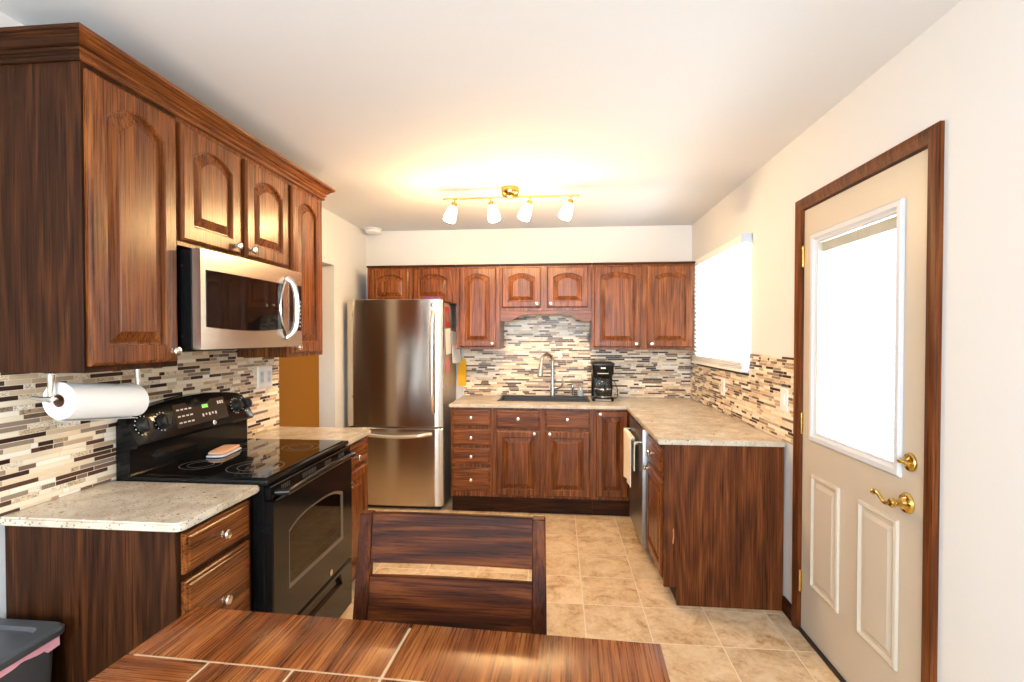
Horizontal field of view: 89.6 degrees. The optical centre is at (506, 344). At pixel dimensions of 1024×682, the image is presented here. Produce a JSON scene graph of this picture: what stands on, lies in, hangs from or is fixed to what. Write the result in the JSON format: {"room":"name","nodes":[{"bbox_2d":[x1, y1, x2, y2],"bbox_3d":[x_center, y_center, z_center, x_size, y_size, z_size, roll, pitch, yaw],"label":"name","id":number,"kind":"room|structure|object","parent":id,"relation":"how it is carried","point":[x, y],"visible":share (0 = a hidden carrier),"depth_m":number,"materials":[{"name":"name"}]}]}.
{"room":"kitchen","nodes":[
{"label":"kitchen","id":0,"kind":"room"},
{"bbox_2d":[0,12,276,617],"bbox_3d":[-1.778,0.223,0.390,0.140,2.491,5.657,0,1,6],"label":"wall","id":1,"kind":"structure","parent":0,"point":[5,21],"depth_m":1.62,"materials":[{"name":"beige paint"}]},
{"bbox_2d":[0,61,181,372],"bbox_3d":[-1.393,-0.401,1.768,0.350,0.967,0.389,0,1,6],"label":"upper cabinet","id":2,"kind":"object","parent":1,"relation":"attached to","point":[88,249],"visible":1,"depth_m":1.59,"materials":[{"name":"brown wood"}]},
{"bbox_2d":[31,369,140,402],"bbox_3d":[-1.413,0.147,1.758,0.072,0.127,0.360,0,1,6],"label":"paper towel holder","id":3,"kind":"object","parent":2,"relation":"attached to","point":[51,377],"visible":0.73,"depth_m":1.59,"materials":[{"name":"silver metal"}]},
{"bbox_2d":[42,382,148,421],"bbox_3d":[-1.393,0.194,1.764,0.118,0.158,0.296,0,1,6],"label":"paper towel roll","id":4,"kind":"object","parent":3,"relation":"on","point":[82,401],"visible":0.91,"depth_m":1.70,"materials":[{"name":"white paper"}]},
{"bbox_2d":[0,350,278,516],"bbox_3d":[-1.500,0.268,2.396,0.014,0.504,1.612,0,1,6],"label":"tile backsplash","id":5,"kind":"structure","parent":1,"relation":"attached to","point":[43,458],"depth_m":1.86,"materials":[{"name":"tile"}]},
{"bbox_2d":[257,365,271,388],"bbox_3d":[-1.425,0.188,3.039,0.008,0.125,0.150,0,1,6],"label":"wall outlet","id":6,"kind":"object","parent":5,"relation":"attached to","point":[264,373],"visible":1,"depth_m":3.03,"materials":[{"name":"white plastic"}]},
{"bbox_2d":[260,371,263,382],"bbox_3d":[-1.426,0.188,3.002,0.002,0.069,0.034,0,1,6],"label":"socket","id":7,"kind":"object","parent":6,"relation":"attached to","point":[261,372],"depth_m":3.00,"materials":[{"name":"white paint"}]},
{"bbox_2d":[267,370,270,381],"bbox_3d":[-1.418,0.187,3.076,0.002,0.069,0.034,0,1,6],"label":"socket","id":8,"kind":"object","parent":6,"relation":"attached to","point":[268,371],"depth_m":3.07,"materials":[{"name":"white paint"}]},
{"bbox_2d":[175,116,287,268],"bbox_3d":[-1.335,-0.640,2.355,0.350,0.508,0.799,0,1,6],"label":"upper cabinet","id":9,"kind":"object","parent":1,"relation":"attached to","point":[227,202],"visible":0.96,"depth_m":2.22,"materials":[{"name":"brown wood"}]},
{"bbox_2d":[0,22,334,200],"bbox_3d":[-1.328,-0.910,2.362,0.359,0.080,1.721,0,1,6],"label":"crown molding","id":10,"kind":"structure","parent":9,"relation":"attached to","point":[61,42],"depth_m":1.72,"materials":[{"name":"brown wood"}]},
{"bbox_2d":[177,248,301,350],"bbox_3d":[-1.276,-0.176,2.356,0.436,0.396,0.778,0,1,6],"label":"microwave","id":11,"kind":"object","parent":9,"relation":"attached to","point":[225,301],"visible":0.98,"depth_m":2.14,"materials":[{"name":"silver metal"}]},
{"bbox_2d":[237,180,322,356],"bbox_3d":[-1.275,-0.420,2.962,0.350,0.967,0.412,0,1,6],"label":"upper cabinet","id":12,"kind":"object","parent":1,"relation":"attached to","point":[304,209],"visible":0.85,"depth_m":2.93,"materials":[{"name":"brown wood"}]},
{"bbox_2d":[279,355,318,426],"bbox_3d":[-2.640,0.157,4.386,0.120,2.491,6.200,0,1,6],"label":"wall","id":13,"kind":"structure","parent":0,"point":[298,376],"depth_m":6.01,"materials":[{"name":"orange paint"}]},
{"bbox_2d":[319,208,366,427],"bbox_3d":[-1.522,0.162,4.119,0.138,2.491,1.817,0,1,6],"label":"wall","id":14,"kind":"structure","parent":0,"point":[343,242],"depth_m":4.35,"materials":[{"name":"beige paint"}]},
{"bbox_2d":[0,0,960,230],"bbox_3d":[-1.193,-1.115,2.337,5.560,0.120,9.950,0,1,6],"label":"ceiling","id":15,"kind":"structure","parent":0,"point":[651,112],"depth_m":2.08,"materials":[{"name":"white paint"}]},
{"bbox_2d":[364,227,381,234],"bbox_3d":[-1.260,-1.070,4.851,0.160,0.050,0.159,0,1,6],"label":"smoke detector","id":16,"kind":"object","parent":15,"relation":"attached to","point":[369,230],"visible":1,"depth_m":4.80,"materials":[{"name":"white paint"}]},
{"bbox_2d":[443,185,579,222],"bbox_3d":[0.023,-0.957,3.520,0.937,0.232,0.124,0,1,6],"label":"track light","id":17,"kind":"object","parent":15,"relation":"attached to","point":[508,191],"visible":1,"depth_m":3.49,"materials":[{"name":"white glass"}]},
{"bbox_2d":[366,225,691,399],"bbox_3d":[0.174,0.148,4.929,3.352,2.491,0.130,0,1,6],"label":"wall","id":18,"kind":"structure","parent":0,"point":[664,243],"depth_m":4.84,"materials":[{"name":"beige paint"}]},
{"bbox_2d":[366,265,455,305],"bbox_3d":[-0.839,-0.541,4.748,0.813,0.340,0.390,0,1,6],"label":"upper cabinet","id":19,"kind":"object","parent":18,"relation":"attached to","point":[393,281],"visible":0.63,"depth_m":4.59,"materials":[{"name":"brown wood"}]},
{"bbox_2d":[462,349,463,394],"bbox_3d":[-0.417,0.256,4.916,0.015,0.447,0.016,0,1,6],"label":"trim","id":20,"kind":"structure","parent":18,"relation":"attached to","point":[462,349],"depth_m":4.91,"materials":[{"name":"white paint"}]},
{"bbox_2d":[456,264,503,348],"bbox_3d":[-0.239,-0.338,4.692,0.388,0.745,0.390,0,1,6],"label":"upper cabinet","id":21,"kind":"object","parent":18,"relation":"attached to","point":[479,325],"visible":0.99,"depth_m":4.53,"materials":[{"name":"brown wood"}]},
{"bbox_2d":[500,263,591,320],"bbox_3d":[0.351,-0.459,4.631,0.795,0.500,0.390,0,1,6],"label":"upper cabinet","id":22,"kind":"object","parent":18,"relation":"attached to","point":[536,288],"visible":1,"depth_m":4.47,"materials":[{"name":"brown wood"}]},
{"bbox_2d":[464,314,690,397],"bbox_3d":[0.633,0.093,4.813,2.099,0.774,0.007,0,1,6],"label":"tile backsplash","id":23,"kind":"structure","parent":18,"relation":"attached to","point":[512,369],"depth_m":4.82,"materials":[{"name":"tile"}]},
{"bbox_2d":[458,357,465,385],"bbox_3d":[-0.423,0.247,4.882,0.081,0.281,0.044,0,1,6],"label":"pot holder","id":24,"kind":"object","parent":23,"relation":"hanging from","point":[461,366],"visible":0.96,"depth_m":4.87,"materials":[{"name":"yellow fabric"}]},
{"bbox_2d":[589,261,694,349],"bbox_3d":[1.176,-0.335,4.551,0.859,0.745,0.390,0,1,6],"label":"upper cabinet","id":25,"kind":"object","parent":18,"relation":"attached to","point":[636,305],"visible":0.99,"depth_m":4.39,"materials":[{"name":"brown wood"}]},
{"bbox_2d":[340,495,839,681],"bbox_3d":[-1.193,1.496,2.379,5.560,0.120,9.950,0,1,6],"label":"floor","id":26,"kind":"structure","parent":0,"point":[602,583],"depth_m":2.75,"materials":[{"name":"beige tile"}]},
{"bbox_2d":[0,618,64,681],"bbox_3d":[-1.470,1.144,1.379,0.262,0.618,0.408,0,1,6],"label":"storage tote","id":27,"kind":"object","parent":26,"relation":"on","point":[26,646],"visible":1,"depth_m":1.49,"materials":[{"name":"grey plastic"}]},
{"bbox_2d":[0,650,52,681],"bbox_3d":[-1.478,1.170,1.380,0.227,0.565,0.375,0,1,6],"label":"trash can","id":28,"kind":"object","parent":27,"relation":"attached to","point":[36,666],"depth_m":1.47,"materials":[{"name":"grey plastic"}]},
{"bbox_2d":[5,496,251,681],"bbox_3d":[-1.250,1.002,1.790,0.631,0.886,0.382,0,1,6],"label":"base cabinet","id":29,"kind":"object","parent":26,"relation":"on","point":[112,591],"visible":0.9,"depth_m":1.60,"materials":[{"name":"brown wood"}]},
{"bbox_2d":[0,481,258,531],"bbox_3d":[-1.256,0.545,1.772,0.610,0.028,0.411,0,1,6],"label":"countertop","id":30,"kind":"structure","parent":29,"relation":"on","point":[112,505],"depth_m":1.69,"materials":[{"name":"beige stone"}]},
{"bbox_2d":[116,392,355,617],"bbox_3d":[-1.138,0.832,2.358,0.696,1.208,0.763,0,1,6],"label":"range","id":31,"kind":"object","parent":26,"relation":"on","point":[301,509],"visible":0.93,"depth_m":2.22,"materials":[{"name":"black metal"}]},
{"bbox_2d":[206,444,241,456],"bbox_3d":[-1.306,0.489,2.384,0.086,0.025,0.200,0,1,-2],"label":"spoon rest","id":32,"kind":"object","parent":31,"relation":"on","point":[224,450],"visible":1,"depth_m":2.35,"materials":[{"name":"orange ceramic"}]},
{"bbox_2d":[128,438,348,485],"bbox_3d":[-1.152,0.517,2.354,0.573,0.021,0.763,0,1,6],"label":"cooktop","id":33,"kind":"object","parent":31,"relation":"in","point":[260,462],"depth_m":2.19,"materials":[{"name":"black glass"}]},
{"bbox_2d":[349,435,367,581],"bbox_3d":[-1.134,0.983,2.963,0.631,0.886,0.428,0,1,6],"label":"base cabinet","id":34,"kind":"object","parent":26,"relation":"on","point":[360,461],"visible":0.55,"depth_m":2.95,"materials":[{"name":"brown wood"}]},
{"bbox_2d":[247,427,370,444],"bbox_3d":[-1.137,0.525,2.961,0.610,0.028,0.442,0,1,6],"label":"countertop","id":35,"kind":"structure","parent":34,"relation":"on","point":[352,435],"depth_m":2.98,"materials":[{"name":"beige stone"}]},
{"bbox_2d":[88,607,669,681],"bbox_3d":[-0.319,1.084,0.696,1.198,0.760,1.198,0,1,8],"label":"dining table","id":36,"kind":"object","parent":26,"relation":"on","point":[203,644],"visible":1,"depth_m":1.16,"materials":[{"name":"brown wood"}]},
{"bbox_2d":[347,299,455,508],"bbox_3d":[-0.932,0.504,4.629,0.837,1.790,0.659,0,1,6],"label":"refrigerator","id":37,"kind":"object","parent":26,"relation":"on","point":[400,389],"visible":0.89,"depth_m":4.37,"materials":[{"name":"silver metal"}]},
{"bbox_2d":[423,297,441,298],"bbox_3d":[-0.645,-0.391,4.480,0.170,0.054,0.130,0,1,-4],"label":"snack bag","id":38,"kind":"object","parent":37,"relation":"on","point":[423,297],"visible":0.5,"depth_m":4.42,"materials":[{"name":"plastic"}]},
{"bbox_2d":[445,307,449,326],"bbox_3d":[-0.518,-0.244,4.492,0.010,0.188,0.164,0,1,6],"label":"photo magnet","id":39,"kind":"object","parent":37,"relation":"attached to","point":[447,322],"visible":1,"depth_m":4.49},
{"bbox_2d":[445,357,449,372],"bbox_3d":[-0.519,0.173,4.502,0.008,0.139,0.162,0,1,6],"label":"photo card","id":40,"kind":"object","parent":37,"relation":"attached to","point":[447,358],"visible":1,"depth_m":4.50,"materials":[{"name":"red paper"}]},
{"bbox_2d":[445,328,450,354],"bbox_3d":[-0.516,-0.032,4.533,0.008,0.233,0.209,0,1,6],"label":"paper note","id":41,"kind":"object","parent":37,"relation":"attached to","point":[447,331],"visible":1,"depth_m":4.53,"materials":[{"name":"beige paper"}]},
{"bbox_2d":[450,306,452,325],"bbox_3d":[-0.502,-0.259,4.669,0.008,0.182,0.130,0,1,6],"label":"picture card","id":42,"kind":"object","parent":37,"relation":"attached to","point":[451,308],"visible":1,"depth_m":4.67,"materials":[{"name":"paper"}]},
{"bbox_2d":[451,331,460,362],"bbox_3d":[-0.469,0.022,4.753,0.024,0.300,0.229,0,1,15],"label":"paper sheet","id":43,"kind":"object","parent":37,"relation":"attached to","point":[456,355],"visible":0.79,"depth_m":4.73,"materials":[{"name":"white paper"}]},
{"bbox_2d":[353,510,546,634],"bbox_3d":[-0.182,0.974,1.251,0.555,0.962,0.521,0,1,6],"label":"dining chair","id":44,"kind":"object","parent":26,"relation":"on","point":[463,539],"visible":0.76,"depth_m":1.46,"materials":[{"name":"brown wood"}]},
{"bbox_2d":[451,407,493,511],"bbox_3d":[-0.262,0.957,4.579,0.359,0.886,0.678,0,1,6],"label":"base cabinet","id":45,"kind":"object","parent":26,"relation":"on","point":[471,428],"visible":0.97,"depth_m":4.28,"materials":[{"name":"brown wood"}]},
{"bbox_2d":[493,408,592,514],"bbox_3d":[0.322,0.958,4.521,0.813,0.886,0.678,0,1,6],"label":"base cabinet","id":46,"kind":"object","parent":26,"relation":"on","point":[543,458],"visible":0.99,"depth_m":4.22,"materials":[{"name":"brown wood"}]},
{"bbox_2d":[449,395,785,446],"bbox_3d":[0.531,0.511,3.826,2.104,0.028,1.989,0,1,6],"label":"countertop","id":47,"kind":"structure","parent":46,"relation":"on","point":[669,421],"depth_m":3.56,"materials":[{"name":"beige stone"}]},
{"bbox_2d":[497,395,589,401],"bbox_3d":[0.331,0.585,4.628,0.799,0.219,0.375,0,1,6],"label":"sink","id":48,"kind":"object","parent":47,"relation":"in","point":[503,397],"visible":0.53,"depth_m":4.72,"materials":[{"name":"black metal"}]},
{"bbox_2d":[567,384,574,395],"bbox_3d":[0.589,0.414,4.746,0.081,0.117,0.039,-1,1,-28],"label":"soap dispenser","id":49,"kind":"object","parent":48,"relation":"on","point":[572,386],"visible":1,"depth_m":4.75,"materials":[{"name":"metal"}]},
{"bbox_2d":[577,374,582,395],"bbox_3d":[0.676,0.371,4.740,0.056,0.202,0.061,0,1,6],"label":"soap bottle","id":50,"kind":"object","parent":48,"relation":"on","point":[579,392],"visible":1,"depth_m":4.73,"materials":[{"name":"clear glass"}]},
{"bbox_2d":[537,353,563,395],"bbox_3d":[0.387,0.272,4.730,0.267,0.402,0.096,0,1,-25],"label":"faucet","id":51,"kind":"object","parent":47,"relation":"on","point":[553,387],"visible":1,"depth_m":4.75,"materials":[{"name":"silver metal"}]},
{"bbox_2d":[590,361,617,401],"bbox_3d":[0.872,0.317,4.582,0.254,0.334,0.395,0,1,6],"label":"coffee maker","id":52,"kind":"object","parent":47,"relation":"on","point":[602,372],"visible":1,"depth_m":4.46,"materials":[{"name":"black plastic"}]},
{"bbox_2d":[592,409,630,515],"bbox_3d":[0.878,0.959,4.465,0.302,0.886,0.678,0,1,6],"label":"base cabinet","id":53,"kind":"object","parent":26,"relation":"on","point":[610,487],"visible":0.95,"depth_m":4.17,"materials":[{"name":"brown wood"}]},
{"bbox_2d":[623,415,648,546],"bbox_3d":[1.211,0.972,3.620,0.707,0.886,0.604,0,1,6],"label":"dishwasher","id":54,"kind":"object","parent":26,"relation":"on","point":[638,489],"visible":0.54,"depth_m":3.46,"materials":[{"name":"silver metal"}]},
{"bbox_2d":[623,427,634,486],"bbox_3d":[0.871,0.797,3.686,0.042,0.353,0.360,0,1,6],"label":"dish towel","id":55,"kind":"object","parent":54,"relation":"hanging from","point":[629,446],"visible":1,"depth_m":3.60,"materials":[{"name":"beige fabric"}]},
{"bbox_2d":[643,434,783,610],"bbox_3d":[1.178,0.982,3.055,0.664,0.886,0.520,0,1,6],"label":"base cabinet","id":56,"kind":"object","parent":26,"relation":"on","point":[715,514],"visible":0.94,"depth_m":2.80,"materials":[{"name":"brown wood"}]},
{"bbox_2d":[691,0,1023,681],"bbox_3d":[1.386,0.213,0.988,0.140,2.491,7.474,0,1,6],"label":"wall","id":57,"kind":"structure","parent":0,"point":[965,71],"depth_m":1.54,"materials":[{"name":"beige paint"}]},
{"bbox_2d":[696,244,750,375],"bbox_3d":[1.664,-0.254,3.866,0.147,0.879,1.230,0,1,6],"label":"window","id":58,"kind":"structure","parent":57,"relation":"in","point":[748,249],"depth_m":3.59,"materials":[{"name":"white plastic"}]},
{"bbox_2d":[692,233,751,371],"bbox_3d":[1.566,-0.273,3.856,0.062,0.878,1.248,0,1,6],"label":"window blind","id":59,"kind":"object","parent":58,"relation":"attached to","point":[720,280],"visible":0.92,"depth_m":3.70,"materials":[{"name":"white plastic"}]},
{"bbox_2d":[690,349,793,444],"bbox_3d":[1.578,0.274,3.671,0.007,0.449,2.083,0,1,6],"label":"tile backsplash","id":60,"kind":"structure","parent":57,"relation":"attached to","point":[753,399],"depth_m":3.14,"materials":[{"name":"tile"}]},
{"bbox_2d":[721,378,724,395],"bbox_3d":[1.580,0.306,3.774,0.008,0.123,0.080,0,1,6],"label":"wall outlet","id":61,"kind":"object","parent":60,"relation":"attached to","point":[722,379],"visible":1,"depth_m":3.77,"materials":[{"name":"white plastic"}]},
{"bbox_2d":[780,387,787,412],"bbox_3d":[1.478,0.292,2.752,0.010,0.125,0.090,0,1,6],"label":"light switch","id":62,"kind":"object","parent":60,"relation":"attached to","point":[783,391],"visible":1,"depth_m":2.74,"materials":[{"name":"white plastic"}]},
{"bbox_2d":[782,596,791,620],"bbox_3d":[1.478,1.388,2.710,0.014,0.085,0.116,0,1,6],"label":"baseboard","id":63,"kind":"structure","parent":57,"relation":"attached to","point":[786,605],"depth_m":2.71,"materials":[{"name":"brown wood"}]},
{"bbox_2d":[798,149,927,681],"bbox_3d":[1.430,0.392,2.137,0.119,2.096,0.892,0,1,6],"label":"door","id":64,"kind":"structure","parent":57,"relation":"in","point":[860,575],"depth_m":2.06,"materials":[{"name":"beige paint"}]},
{"bbox_2d":[791,120,944,681],"bbox_3d":[1.425,0.362,2.136,0.034,2.156,0.992,0,1,6],"label":"trim","id":65,"kind":"structure","parent":57,"relation":"attached to","point":[932,138],"depth_m":1.67,"materials":[{"name":"brown wood"}]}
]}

